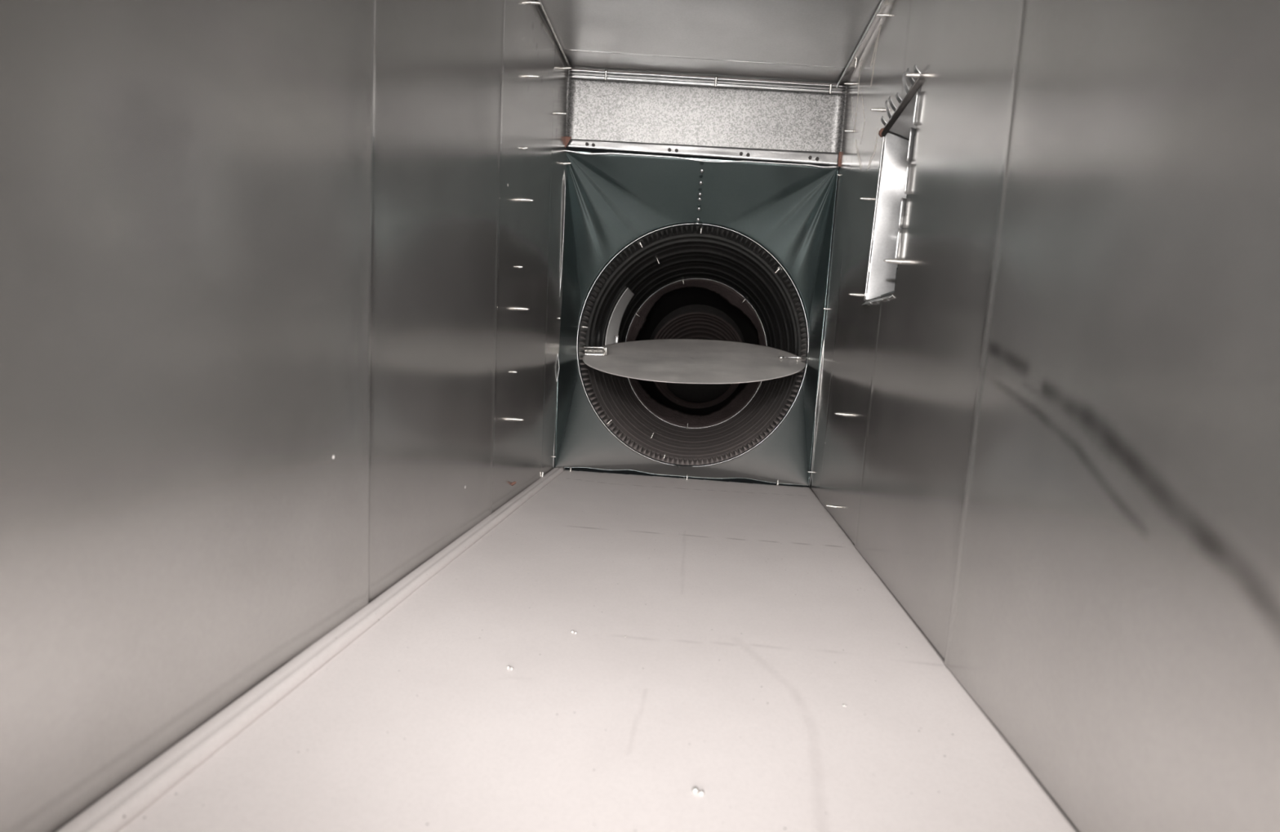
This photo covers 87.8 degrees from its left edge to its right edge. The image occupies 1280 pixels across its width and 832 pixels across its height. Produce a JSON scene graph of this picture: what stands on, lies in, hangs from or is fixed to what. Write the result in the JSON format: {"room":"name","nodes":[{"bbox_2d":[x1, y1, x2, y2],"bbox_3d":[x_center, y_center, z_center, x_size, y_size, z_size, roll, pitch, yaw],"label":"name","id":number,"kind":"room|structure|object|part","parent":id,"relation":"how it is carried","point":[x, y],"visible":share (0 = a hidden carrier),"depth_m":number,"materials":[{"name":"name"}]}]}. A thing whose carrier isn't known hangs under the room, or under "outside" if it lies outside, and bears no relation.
{"room":"air duct interior","nodes":[
{"label":"air duct interior","id":0,"kind":"room"},
{"bbox_2d":[0,0,568,831],"bbox_3d":[-0.212,-0.106,-0.129,0.015,0.552,2.112,4,6,5],"label":"wall","id":1,"kind":"structure","parent":0,"point":[264,334],"depth_m":0.29,"materials":[{"name":"grey metal"}]},
{"bbox_2d":[512,417,524,421],"bbox_3d":[-0.132,0.004,0.714,0.015,0.005,0.005,4,6,0],"label":"screw","id":2,"kind":"object","parent":1,"relation":"attached to","point":[514,419],"visible":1,"depth_m":0.71,"materials":[{"name":"metal"}]},
{"bbox_2d":[517,306,528,311],"bbox_3d":[-0.125,-0.114,0.709,0.015,0.005,0.005,4,6,0],"label":"screw","id":3,"kind":"object","parent":1,"relation":"attached to","point":[519,308],"visible":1,"depth_m":0.71,"materials":[{"name":"metal"}]},
{"bbox_2d":[521,197,533,201],"bbox_3d":[-0.119,-0.228,0.703,0.015,0.005,0.005,4,6,0],"label":"screw","id":4,"kind":"object","parent":1,"relation":"attached to","point":[525,199],"visible":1,"depth_m":0.70,"materials":[{"name":"metal"}]},
{"bbox_2d":[528,74,538,78],"bbox_3d":[-0.113,-0.359,0.703,0.013,0.004,0.004,4,6,0],"label":"screw","id":5,"kind":"object","parent":1,"relation":"attached to","point":[531,76],"visible":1,"depth_m":0.70,"materials":[{"name":"metal"}]},
{"bbox_2d":[529,0,541,4],"bbox_3d":[-0.109,-0.431,0.695,0.013,0.004,0.004,4,6,0],"label":"screw","id":6,"kind":"object","parent":1,"relation":"attached to","point":[531,2],"visible":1,"depth_m":0.69,"materials":[{"name":"metal"}]},
{"bbox_2d":[118,470,1076,831],"bbox_3d":[-0.048,0.182,-0.110,0.356,0.002,2.131,4,6,5],"label":"floor","id":7,"kind":"structure","parent":0,"point":[748,618],"depth_m":0.33,"materials":[{"name":"grey metal"}]},
{"bbox_2d":[56,466,564,831],"bbox_3d":[-0.216,0.167,-0.108,0.023,0.006,2.103,4,6,5],"label":"duct seam","id":8,"kind":"object","parent":7,"relation":"on","point":[121,806],"depth_m":0.30,"materials":[{"name":"grey metal"}]},
{"bbox_2d":[506,665,513,670],"bbox_3d":[-0.069,0.134,0.354,0.004,0.002,0.002,7,6,28],"label":"bit","id":9,"kind":"object","parent":7,"relation":"on","point":[508,667],"visible":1,"depth_m":0.35,"materials":[{"name":"metal"}]},
{"bbox_2d":[553,149,839,486],"bbox_3d":[0.071,-0.132,0.949,0.376,0.436,0.096,4,6,1],"label":"transition piece","id":10,"kind":"object","parent":7,"relation":"on","point":[613,200],"visible":0.99,"depth_m":0.95,"materials":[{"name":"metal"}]},
{"bbox_2d":[692,786,704,795],"bbox_3d":[0.023,0.149,0.264,0.005,0.002,0.003,7,6,28],"label":"bit","id":11,"kind":"object","parent":7,"relation":"on","point":[695,789],"visible":1,"depth_m":0.26,"materials":[{"name":"metal"}]},
{"bbox_2d":[565,66,847,152],"bbox_3d":[0.086,-0.403,0.886,0.369,0.098,0.011,4,6,1],"label":"metal panel","id":12,"kind":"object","parent":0,"point":[597,109],"depth_m":0.89,"materials":[{"name":"metal"}]},
{"bbox_2d":[562,66,571,70],"bbox_3d":[-0.093,-0.445,0.852,0.013,0.005,0.004,4,6,5],"label":"screw","id":13,"kind":"object","parent":12,"relation":"attached to","point":[563,68],"visible":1,"depth_m":0.85,"materials":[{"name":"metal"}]},
{"bbox_2d":[566,138,839,164],"bbox_3d":[0.084,-0.354,0.887,0.367,0.016,0.004,4,6,1],"label":"strip","id":14,"kind":"object","parent":12,"relation":"attached to","point":[780,155],"visible":1,"depth_m":0.89,"materials":[{"name":"metal"}]},
{"bbox_2d":[565,136,571,146],"bbox_3d":[-0.100,-0.366,0.889,0.016,0.016,0.001,4,6,1],"label":"rust patch","id":15,"kind":"object","parent":14,"relation":"attached to","point":[567,138],"visible":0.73,"depth_m":0.89,"materials":[{"name":"brown metal"}]},
{"bbox_2d":[837,151,840,166],"bbox_3d":[0.267,-0.339,0.882,0.009,0.021,0.001,4,6,2],"label":"rust patch","id":16,"kind":"object","parent":14,"relation":"attached to","point":[839,153],"visible":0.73,"depth_m":0.88,"materials":[{"name":"brown metal"}]},
{"bbox_2d":[568,68,846,94],"bbox_3d":[0.088,-0.443,0.879,0.366,0.012,0.004,4,6,1],"label":"metal rail","id":17,"kind":"object","parent":12,"relation":"attached to","point":[580,73],"visible":1,"depth_m":0.88,"materials":[{"name":"metal"}]},
{"bbox_2d":[604,69,608,80],"bbox_3d":[-0.045,-0.450,0.879,0.004,0.014,0.005,4,6,1],"label":"screw","id":18,"kind":"object","parent":17,"relation":"attached to","point":[606,70],"visible":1,"depth_m":0.88,"materials":[{"name":"metal"}]},
{"bbox_2d":[714,75,717,86],"bbox_3d":[0.100,-0.440,0.876,0.004,0.014,0.005,4,6,1],"label":"screw","id":19,"kind":"object","parent":17,"relation":"attached to","point":[715,77],"visible":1,"depth_m":0.88,"materials":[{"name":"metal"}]},
{"bbox_2d":[828,83,832,93],"bbox_3d":[0.250,-0.429,0.874,0.004,0.014,0.005,4,6,1],"label":"screw","id":20,"kind":"object","parent":17,"relation":"attached to","point":[830,84],"visible":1,"depth_m":0.87,"materials":[{"name":"metal"}]},
{"bbox_2d":[535,0,881,84],"bbox_3d":[-0.012,-0.356,-0.158,0.376,0.006,2.140,4,6,5],"label":"ceiling","id":21,"kind":"structure","parent":0,"point":[811,41],"depth_m":0.77,"materials":[{"name":"metal"}]},
{"bbox_2d":[537,0,571,69],"bbox_3d":[-0.151,-0.401,0.235,0.004,0.004,1.300,4,6,5],"label":"bead","id":22,"kind":"object","parent":21,"relation":"attached to","point":[541,5],"visible":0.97,"depth_m":0.78,"materials":[{"name":"metal"}]},
{"bbox_2d":[835,0,890,87],"bbox_3d":[0.205,-0.373,0.210,0.018,0.004,1.350,4,6,5],"label":"cleat","id":23,"kind":"object","parent":21,"relation":"attached to","point":[848,72],"visible":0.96,"depth_m":0.76,"materials":[{"name":"metal"}]},
{"bbox_2d":[808,0,1279,831],"bbox_3d":[0.148,-0.080,-0.152,0.003,0.552,2.134,4,6,5],"label":"wall","id":24,"kind":"structure","parent":0,"point":[1056,447],"depth_m":0.27,"materials":[{"name":"grey metal"}]},
{"bbox_2d":[825,504,835,508],"bbox_3d":[0.213,0.101,0.743,0.013,0.004,0.004,5,6,8],"label":"screw","id":25,"kind":"object","parent":24,"relation":"attached to","point":[827,505],"visible":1,"depth_m":0.74,"materials":[{"name":"metal"}]},
{"bbox_2d":[834,412,847,416],"bbox_3d":[0.219,-0.002,0.723,0.015,0.005,0.005,5,6,8],"label":"screw","id":26,"kind":"object","parent":24,"relation":"attached to","point":[845,414],"visible":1,"depth_m":0.72,"materials":[{"name":"metal"}]},
{"bbox_2d":[848,292,861,297],"bbox_3d":[0.226,-0.127,0.700,0.014,0.005,0.004,5,6,8],"label":"screw","id":27,"kind":"object","parent":24,"relation":"attached to","point":[859,295],"visible":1,"depth_m":0.70,"materials":[{"name":"metal"}]},
{"bbox_2d":[860,196,870,200],"bbox_3d":[0.234,-0.226,0.692,0.012,0.004,0.004,6,6,8],"label":"screw","id":28,"kind":"object","parent":24,"relation":"attached to","point":[863,197],"visible":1,"depth_m":0.69,"materials":[{"name":"metal"}]},
{"bbox_2d":[870,107,882,111],"bbox_3d":[0.238,-0.307,0.668,0.013,0.004,0.004,6,6,8],"label":"screw","id":29,"kind":"object","parent":24,"relation":"attached to","point":[875,108],"visible":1,"depth_m":0.67,"materials":[{"name":"metal"}]},
{"bbox_2d":[875,13,885,17],"bbox_3d":[0.248,-0.411,0.683,0.012,0.004,0.004,6,6,8],"label":"screw","id":30,"kind":"object","parent":24,"relation":"attached to","point":[881,14],"visible":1,"depth_m":0.68,"materials":[{"name":"metal"}]},
{"bbox_2d":[862,64,922,305],"bbox_3d":[0.267,-0.198,0.602,0.094,0.193,0.130,4,6,5],"label":"side takeoff collar","id":31,"kind":"object","parent":24,"relation":"attached to","point":[895,158],"visible":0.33,"depth_m":0.65,"materials":[{"name":"metal"}]},
{"bbox_2d":[878,128,884,137],"bbox_3d":[0.236,-0.277,0.650,0.005,0.008,0.008,4,6,5],"label":"light","id":32,"kind":"object","parent":31,"relation":"attached to","point":[882,129],"visible":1,"depth_m":0.65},
{"bbox_2d":[884,258,902,264],"bbox_3d":[0.212,-0.130,0.558,0.016,0.005,0.005,6,6,8],"label":"screw","id":33,"kind":"object","parent":24,"relation":"attached to","point":[896,261],"visible":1,"depth_m":0.56,"materials":[{"name":"metal"}]},
{"bbox_2d":[904,71,921,78],"bbox_3d":[0.223,-0.276,0.540,0.015,0.005,0.005,6,6,8],"label":"screw","id":34,"kind":"object","parent":24,"relation":"attached to","point":[915,75],"visible":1,"depth_m":0.54,"materials":[{"name":"metal"}]},
{"label":"outside","id":35,"kind":"structure","parent":0,"visible":0},
{"bbox_2d":[649,304,745,409],"bbox_3d":[0.239,-0.204,2.754,0.342,0.436,0.966,4,6,5],"label":"duct opening","id":36,"kind":"object","parent":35,"point":[703,322],"visible":0.59,"depth_m":2.55,"materials":[{"name":"black metal"}]},
{"bbox_2d":[625,278,766,428],"bbox_3d":[0.163,-0.175,1.941,0.350,0.370,0.712,4,6,5],"label":"pipe","id":37,"kind":"object","parent":36,"relation":"attached to","point":[672,296],"visible":0.7,"depth_m":1.64,"materials":[{"name":"metal"}]},
{"bbox_2d":[577,222,808,466],"bbox_3d":[0.102,-0.121,1.229,0.354,0.370,0.734,4,6,5],"label":"pipe","id":38,"kind":"object","parent":37,"relation":"attached to","point":[726,257],"depth_m":1.12,"materials":[{"name":"metal"}]},
{"bbox_2d":[604,288,634,345],"bbox_3d":[-0.040,-0.172,1.303,0.040,0.150,0.090,4,6,5],"label":"flap","id":39,"kind":"object","parent":38,"relation":"attached to","point":[612,332],"visible":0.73,"depth_m":1.29,"materials":[{"name":"metal"}]},
{"bbox_3d":[0.084,-0.090,1.032,0.348,0.067,0.334,4,6,5],"label":"damper blade","id":40,"kind":"part","parent":38,"relation":"part of","materials":[{"name":"grey metal"}]},
{"bbox_3d":[0.239,-0.090,1.027,0.039,0.004,0.002,4,6,1],"label":"pivot rod","id":41,"kind":"part","parent":38,"relation":"part of","materials":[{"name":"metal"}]}
]}

